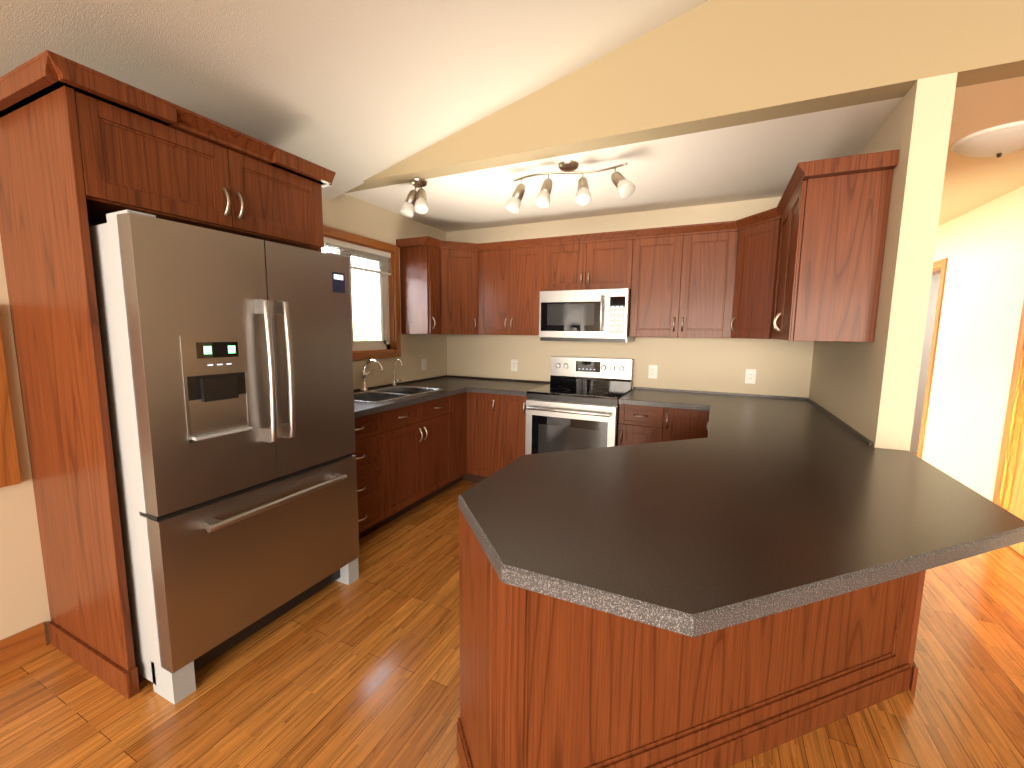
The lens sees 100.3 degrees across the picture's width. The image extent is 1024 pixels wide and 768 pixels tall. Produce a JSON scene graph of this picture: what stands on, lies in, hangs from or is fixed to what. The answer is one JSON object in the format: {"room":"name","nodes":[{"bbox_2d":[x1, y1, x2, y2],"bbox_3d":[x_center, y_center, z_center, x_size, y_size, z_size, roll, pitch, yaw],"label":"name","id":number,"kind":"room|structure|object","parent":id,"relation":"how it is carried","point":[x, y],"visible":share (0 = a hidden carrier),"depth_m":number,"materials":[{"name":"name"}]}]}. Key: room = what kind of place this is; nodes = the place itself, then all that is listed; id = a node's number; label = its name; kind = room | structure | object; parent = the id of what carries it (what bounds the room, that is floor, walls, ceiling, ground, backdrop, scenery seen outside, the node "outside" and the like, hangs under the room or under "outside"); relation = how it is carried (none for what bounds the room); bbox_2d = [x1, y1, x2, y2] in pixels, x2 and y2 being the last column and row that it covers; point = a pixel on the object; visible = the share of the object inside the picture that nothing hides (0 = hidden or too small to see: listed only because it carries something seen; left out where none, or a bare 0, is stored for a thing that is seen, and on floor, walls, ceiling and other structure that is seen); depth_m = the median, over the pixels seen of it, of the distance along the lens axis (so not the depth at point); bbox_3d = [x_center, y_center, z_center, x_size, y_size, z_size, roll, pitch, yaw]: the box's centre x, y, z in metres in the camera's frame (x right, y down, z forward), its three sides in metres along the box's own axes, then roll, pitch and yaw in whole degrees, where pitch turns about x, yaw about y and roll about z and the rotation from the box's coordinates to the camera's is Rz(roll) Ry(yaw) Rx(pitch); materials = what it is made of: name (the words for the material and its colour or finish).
{"room":"kitchen","nodes":[
{"label":"kitchen","id":0,"kind":"room"},
{"bbox_2d":[0,194,446,643],"bbox_3d":[-2.663,-0.297,0.655,0.160,3.200,9.160,4,8,25],"label":"wall","id":1,"kind":"structure","parent":0,"point":[24,604],"depth_m":1.86,"materials":[{"name":"beige paint"}]},
{"bbox_2d":[0,328,20,487],"bbox_3d":[-2.203,0.081,1.468,0.029,0.740,0.635,4,8,25],"label":"picture frame","id":2,"kind":"object","parent":1,"relation":"attached to","point":[9,470],"visible":1,"depth_m":1.75,"materials":[{"name":"brown wood"}]},
{"bbox_2d":[0,622,46,667],"bbox_3d":[-3.318,1.419,-0.703,0.014,0.110,5.800,4,8,25],"label":"baseboard","id":3,"kind":"structure","parent":1,"relation":"attached to","point":[21,644],"depth_m":1.83,"materials":[{"name":"brown wood"}]},
{"bbox_2d":[322,226,400,359],"bbox_3d":[-1.313,-0.686,3.408,0.126,0.986,1.116,4,8,25],"label":"window unit","id":4,"kind":"structure","parent":1,"relation":"in","point":[369,290],"depth_m":3.66,"materials":[{"name":"brown wood"}]},
{"bbox_2d":[422,359,425,370],"bbox_3d":[-0.880,-0.195,4.284,0.008,0.116,0.072,4,8,25],"label":"electrical outlet","id":5,"kind":"object","parent":1,"relation":"attached to","point":[423,364],"visible":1,"depth_m":4.28,"materials":[{"name":"white plastic"}]},
{"bbox_2d":[0,0,708,199],"bbox_3d":[0.164,-1.614,-1.769,7.160,1.818,7.500,4,8,25],"label":"ceiling","id":6,"kind":"structure","parent":0,"point":[352,94],"depth_m":1.93,"materials":[{"name":"beige paint"}]},
{"bbox_2d":[0,452,1023,767],"bbox_3d":[1.028,1.375,0.677,7.300,0.050,12.000,4,8,25],"label":"floor","id":7,"kind":"structure","parent":0,"point":[362,670],"depth_m":1.67,"materials":[{"name":"brown wood"}]},
{"bbox_2d":[0,50,335,698],"bbox_3d":[-1.523,0.013,2.098,0.715,2.256,1.114,4,8,25],"label":"surround","id":8,"kind":"object","parent":7,"relation":"on","point":[83,148],"visible":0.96,"depth_m":1.63,"materials":[{"name":"brown wood"}]},
{"bbox_2d":[89,209,358,704],"bbox_3d":[-1.403,0.247,2.078,0.911,1.800,0.932,4,8,25],"label":"fridge","id":9,"kind":"object","parent":7,"relation":"on","point":[228,364],"visible":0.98,"depth_m":1.70,"materials":[{"name":"grey metal"}]},
{"bbox_2d":[353,410,392,539],"bbox_3d":[-1.245,0.614,2.893,0.616,0.876,0.499,4,8,25],"label":"base cabinet","id":10,"kind":"object","parent":7,"relation":"on","point":[373,433],"depth_m":2.84,"materials":[{"name":"brown wood"}]},
{"bbox_2d":[354,377,500,417],"bbox_3d":[-0.873,0.066,3.561,0.660,0.057,2.160,4,8,25],"label":"countertop","id":11,"kind":"structure","parent":10,"relation":"on","point":[361,409],"depth_m":3.42,"materials":[{"name":"laminate"}]},
{"bbox_2d":[360,359,383,390],"bbox_3d":[-1.113,-0.074,3.474,0.242,0.260,0.134,4,8,25],"label":"faucet","id":12,"kind":"object","parent":11,"relation":"on","point":[363,376],"visible":1,"depth_m":3.46,"materials":[{"name":"silver metal"}]},
{"bbox_2d":[392,359,402,385],"bbox_3d":[-1.004,-0.102,3.798,0.112,0.240,0.076,4,8,25],"label":"filter faucet","id":13,"kind":"object","parent":11,"relation":"on","point":[394,380],"visible":1,"depth_m":3.80,"materials":[{"name":"silver metal"}]},
{"bbox_2d":[354,385,443,402],"bbox_3d":[-0.966,0.166,3.393,0.476,0.194,0.816,4,8,25],"label":"sink","id":14,"kind":"object","parent":11,"relation":"in","point":[384,394],"visible":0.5,"depth_m":3.44,"materials":[{"name":"silver metal"}]},
{"bbox_2d":[381,420,448,523],"bbox_3d":[-0.980,0.685,3.471,0.616,0.600,0.870,4,8,25],"label":"base cabinet","id":15,"kind":"object","parent":7,"relation":"on","point":[416,467],"depth_m":3.25,"materials":[{"name":"brown wood"}]},
{"bbox_2d":[389,392,468,486],"bbox_3d":[-0.740,0.493,3.921,0.646,0.876,0.298,4,8,25],"label":"base cabinet","id":16,"kind":"object","parent":7,"relation":"on","point":[453,410],"depth_m":3.71,"materials":[{"name":"brown wood"}]},
{"bbox_2d":[434,375,485,382],"bbox_3d":[-0.550,-0.014,4.239,0.420,0.057,0.652,4,8,25],"label":"countertop","id":17,"kind":"structure","parent":16,"relation":"on","point":[447,378],"depth_m":4.46,"materials":[{"name":"laminate"}]},
{"bbox_2d":[456,540,520,767],"bbox_3d":[-0.082,0.829,1.242,0.312,0.876,0.259,4,8,25],"label":"base cabinet","id":18,"kind":"object","parent":7,"relation":"on","point":[490,608],"depth_m":1.12,"materials":[{"name":"brown wood"}]},
{"bbox_2d":[477,393,504,481],"bbox_3d":[-0.117,0.477,4.109,0.380,0.876,0.616,4,8,25],"label":"base cabinet","id":19,"kind":"object","parent":7,"relation":"on","point":[490,407],"depth_m":3.80,"materials":[{"name":"brown wood"}]},
{"bbox_2d":[470,379,549,395],"bbox_3d":[0.004,0.024,3.978,0.566,0.057,0.656,4,8,25],"label":"countertop","id":20,"kind":"structure","parent":19,"relation":"on","point":[515,387],"depth_m":3.90,"materials":[{"name":"laminate"}]},
{"bbox_2d":[505,395,526,463],"bbox_3d":[0.107,0.492,4.004,0.349,0.876,0.616,4,8,25],"label":"base cabinet","id":21,"kind":"object","parent":7,"relation":"on","point":[515,406],"depth_m":3.69,"materials":[{"name":"brown wood"}]},
{"bbox_2d":[525,356,632,454],"bbox_3d":[0.576,0.383,3.683,0.750,1.180,0.729,4,8,25],"label":"stove","id":22,"kind":"object","parent":7,"relation":"on","point":[573,404],"visible":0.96,"depth_m":3.49,"materials":[{"name":"silver metal"}]},
{"bbox_2d":[619,404,672,427],"bbox_3d":[1.122,0.561,3.529,0.385,0.876,0.616,4,8,25],"label":"base cabinet","id":23,"kind":"object","parent":7,"relation":"on","point":[652,417],"depth_m":3.20,"materials":[{"name":"brown wood"}]},
{"bbox_2d":[626,387,661,394],"bbox_3d":[1.054,0.094,3.489,0.232,0.057,0.652,4,8,25],"label":"countertop","id":24,"kind":"structure","parent":23,"relation":"on","point":[636,390],"depth_m":3.66,"materials":[{"name":"laminate"}]},
{"bbox_2d":[618,424,707,441],"bbox_3d":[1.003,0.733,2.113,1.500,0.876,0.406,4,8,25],"label":"base cabinet","id":25,"kind":"object","parent":7,"relation":"on","point":[626,431],"depth_m":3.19,"materials":[{"name":"brown wood"}]},
{"bbox_2d":[673,408,708,431],"bbox_3d":[1.365,0.577,3.416,0.385,0.876,0.616,4,8,25],"label":"base cabinet","id":26,"kind":"object","parent":7,"relation":"on","point":[691,420],"depth_m":3.08,"materials":[{"name":"brown wood"}]},
{"bbox_2d":[459,436,925,767],"bbox_3d":[0.680,0.813,1.433,1.500,0.876,1.229,4,8,25],"label":"base cabinet","id":27,"kind":"object","parent":7,"relation":"on","point":[546,681],"depth_m":1.35,"materials":[{"name":"brown wood"}]},
{"bbox_2d":[458,389,1023,636],"bbox_3d":[1.044,0.260,2.135,1.480,0.057,3.127,4,8,25],"label":"countertop","id":28,"kind":"structure","parent":27,"relation":"on","point":[753,507],"depth_m":1.16,"materials":[{"name":"laminate"}]},
{"bbox_2d":[705,411,709,431],"bbox_3d":[1.576,0.670,2.673,0.677,0.876,0.598,4,8,25],"label":"base cabinet","id":29,"kind":"object","parent":7,"relation":"on","point":[706,413],"depth_m":3.03,"materials":[{"name":"brown wood"}]},
{"bbox_2d":[446,197,813,397],"bbox_3d":[0.870,-0.434,3.958,3.420,2.740,0.140,4,8,25],"label":"wall","id":30,"kind":"structure","parent":0,"point":[782,367],"depth_m":3.69,"materials":[{"name":"beige paint"}]},
{"bbox_2d":[404,237,479,334],"bbox_3d":[-0.549,-0.903,4.147,0.632,0.836,0.631,4,8,25],"label":"upper cabinet","id":31,"kind":"object","parent":30,"relation":"attached to","point":[442,278],"depth_m":3.90,"materials":[{"name":"brown wood"}]},
{"bbox_2d":[480,238,543,334],"bbox_3d":[0.015,-0.882,4.026,0.703,0.836,0.369,4,8,25],"label":"upper cabinet","id":32,"kind":"object","parent":30,"relation":"attached to","point":[511,272],"depth_m":3.89,"materials":[{"name":"brown wood"}]},
{"bbox_2d":[511,359,517,370],"bbox_3d":[0.022,-0.188,4.308,0.072,0.116,0.008,4,8,25],"label":"electrical outlet","id":33,"kind":"object","parent":30,"relation":"attached to","point":[514,365],"visible":1,"depth_m":4.30,"materials":[{"name":"white plastic"}]},
{"bbox_2d":[544,230,631,290],"bbox_3d":[0.687,-1.030,3.717,0.756,0.454,0.320,4,8,25],"label":"upper cabinet","id":34,"kind":"object","parent":30,"relation":"attached to","point":[593,261],"depth_m":3.57,"materials":[{"name":"brown wood"}]},
{"bbox_2d":[539,288,634,341],"bbox_3d":[0.650,-0.583,3.703,0.748,0.423,0.467,4,8,25],"label":"microwave","id":35,"kind":"object","parent":34,"relation":"attached to","point":[599,315],"visible":1,"depth_m":3.53,"materials":[{"name":"silver metal"}]},
{"bbox_2d":[648,365,657,378],"bbox_3d":[1.233,-0.106,3.741,0.072,0.116,0.008,4,8,25],"label":"electrical outlet","id":36,"kind":"object","parent":30,"relation":"attached to","point":[652,371],"visible":1,"depth_m":3.74,"materials":[{"name":"white plastic"}]},
{"bbox_2d":[628,221,727,337],"bbox_3d":[1.369,-0.791,3.391,0.782,0.836,0.373,4,8,25],"label":"upper cabinet","id":37,"kind":"object","parent":30,"relation":"attached to","point":[676,273],"depth_m":3.29,"materials":[{"name":"brown wood"}]},
{"bbox_2d":[745,369,755,383],"bbox_3d":[1.911,-0.061,3.424,0.072,0.116,0.008,4,8,25],"label":"electrical outlet","id":38,"kind":"object","parent":30,"relation":"attached to","point":[750,377],"visible":1,"depth_m":3.42,"materials":[{"name":"white plastic"}]},
{"bbox_2d":[343,76,1023,231],"bbox_3d":[1.630,-1.591,4.173,4.470,0.120,4.180,4,8,25],"label":"ceiling","id":39,"kind":"structure","parent":0,"point":[755,160],"depth_m":2.73,"materials":[{"name":"white paint"}]},
{"bbox_2d":[400,178,427,216],"bbox_3d":[-0.658,-1.283,2.950,0.233,0.240,0.175,4,8,25],"label":"ceiling spotlight","id":40,"kind":"object","parent":39,"relation":"attached to","point":[416,201],"visible":1,"depth_m":2.93,"materials":[{"name":"silver metal"}]},
{"bbox_2d":[505,160,634,212],"bbox_3d":[0.338,-1.216,2.605,0.806,0.269,0.227,4,8,25],"label":"spotlights","id":41,"kind":"object","parent":39,"relation":"attached to","point":[624,186],"visible":1,"depth_m":2.59,"materials":[{"name":"silver metal"}]},
{"bbox_2d":[951,121,1023,157],"bbox_3d":[2.532,-1.229,2.217,0.369,0.105,0.369,4,8,25],"label":"hall light","id":42,"kind":"object","parent":39,"relation":"attached to","point":[1000,140],"visible":1,"depth_m":2.17,"materials":[{"name":"white glass"}]},
{"bbox_2d":[345,0,1023,192],"bbox_3d":[1.848,-0.938,1.741,7.000,4.300,0.140,4,8,25],"label":"wall","id":43,"kind":"structure","parent":0,"point":[712,65],"depth_m":1.98,"materials":[{"name":"beige paint"}]},
{"bbox_2d":[809,72,957,450],"bbox_3d":[2.006,-0.097,2.533,0.120,2.440,1.520,4,8,25],"label":"wall","id":44,"kind":"structure","parent":0,"point":[868,390],"depth_m":1.84,"materials":[{"name":"beige paint"}]},
{"bbox_2d":[720,209,771,338],"bbox_3d":[1.856,-0.739,3.007,0.626,0.836,0.657,4,8,25],"label":"upper cabinet","id":45,"kind":"object","parent":44,"relation":"attached to","point":[746,259],"depth_m":3.02,"materials":[{"name":"brown wood"}]},
{"bbox_2d":[760,149,898,341],"bbox_3d":[1.699,-0.665,2.396,0.385,0.836,0.812,4,8,25],"label":"upper cabinet","id":46,"kind":"object","parent":44,"relation":"attached to","point":[802,260],"depth_m":2.03,"materials":[{"name":"brown wood"}]},
{"bbox_2d":[910,273,940,451],"bbox_3d":[4.647,-0.334,4.279,3.150,2.540,1.920,4,8,25],"label":"wall","id":47,"kind":"structure","parent":0,"point":[928,335],"depth_m":5.09,"materials":[{"name":"beige paint"}]},
{"bbox_2d":[922,186,1023,500],"bbox_3d":[3.662,-0.173,3.296,0.120,2.440,4.320,4,8,25],"label":"wall","id":48,"kind":"structure","parent":0,"point":[981,248],"depth_m":3.33,"materials":[{"name":"beige paint"}]},
{"bbox_2d":[917,258,1023,510],"bbox_3d":[3.697,-0.020,3.409,0.134,2.110,3.060,4,8,25],"label":"door frame","id":49,"kind":"structure","parent":48,"relation":"attached to","point":[1009,449],"depth_m":2.91,"materials":[{"name":"brown wood"}]},
{"bbox_2d":[1008,414,1023,556],"bbox_3d":[3.191,0.126,2.486,0.140,2.011,0.766,4,8,25],"label":"hall door","id":50,"kind":"structure","parent":48,"relation":"in","point":[1016,505],"depth_m":2.83,"materials":[{"name":"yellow wood"}]}
]}

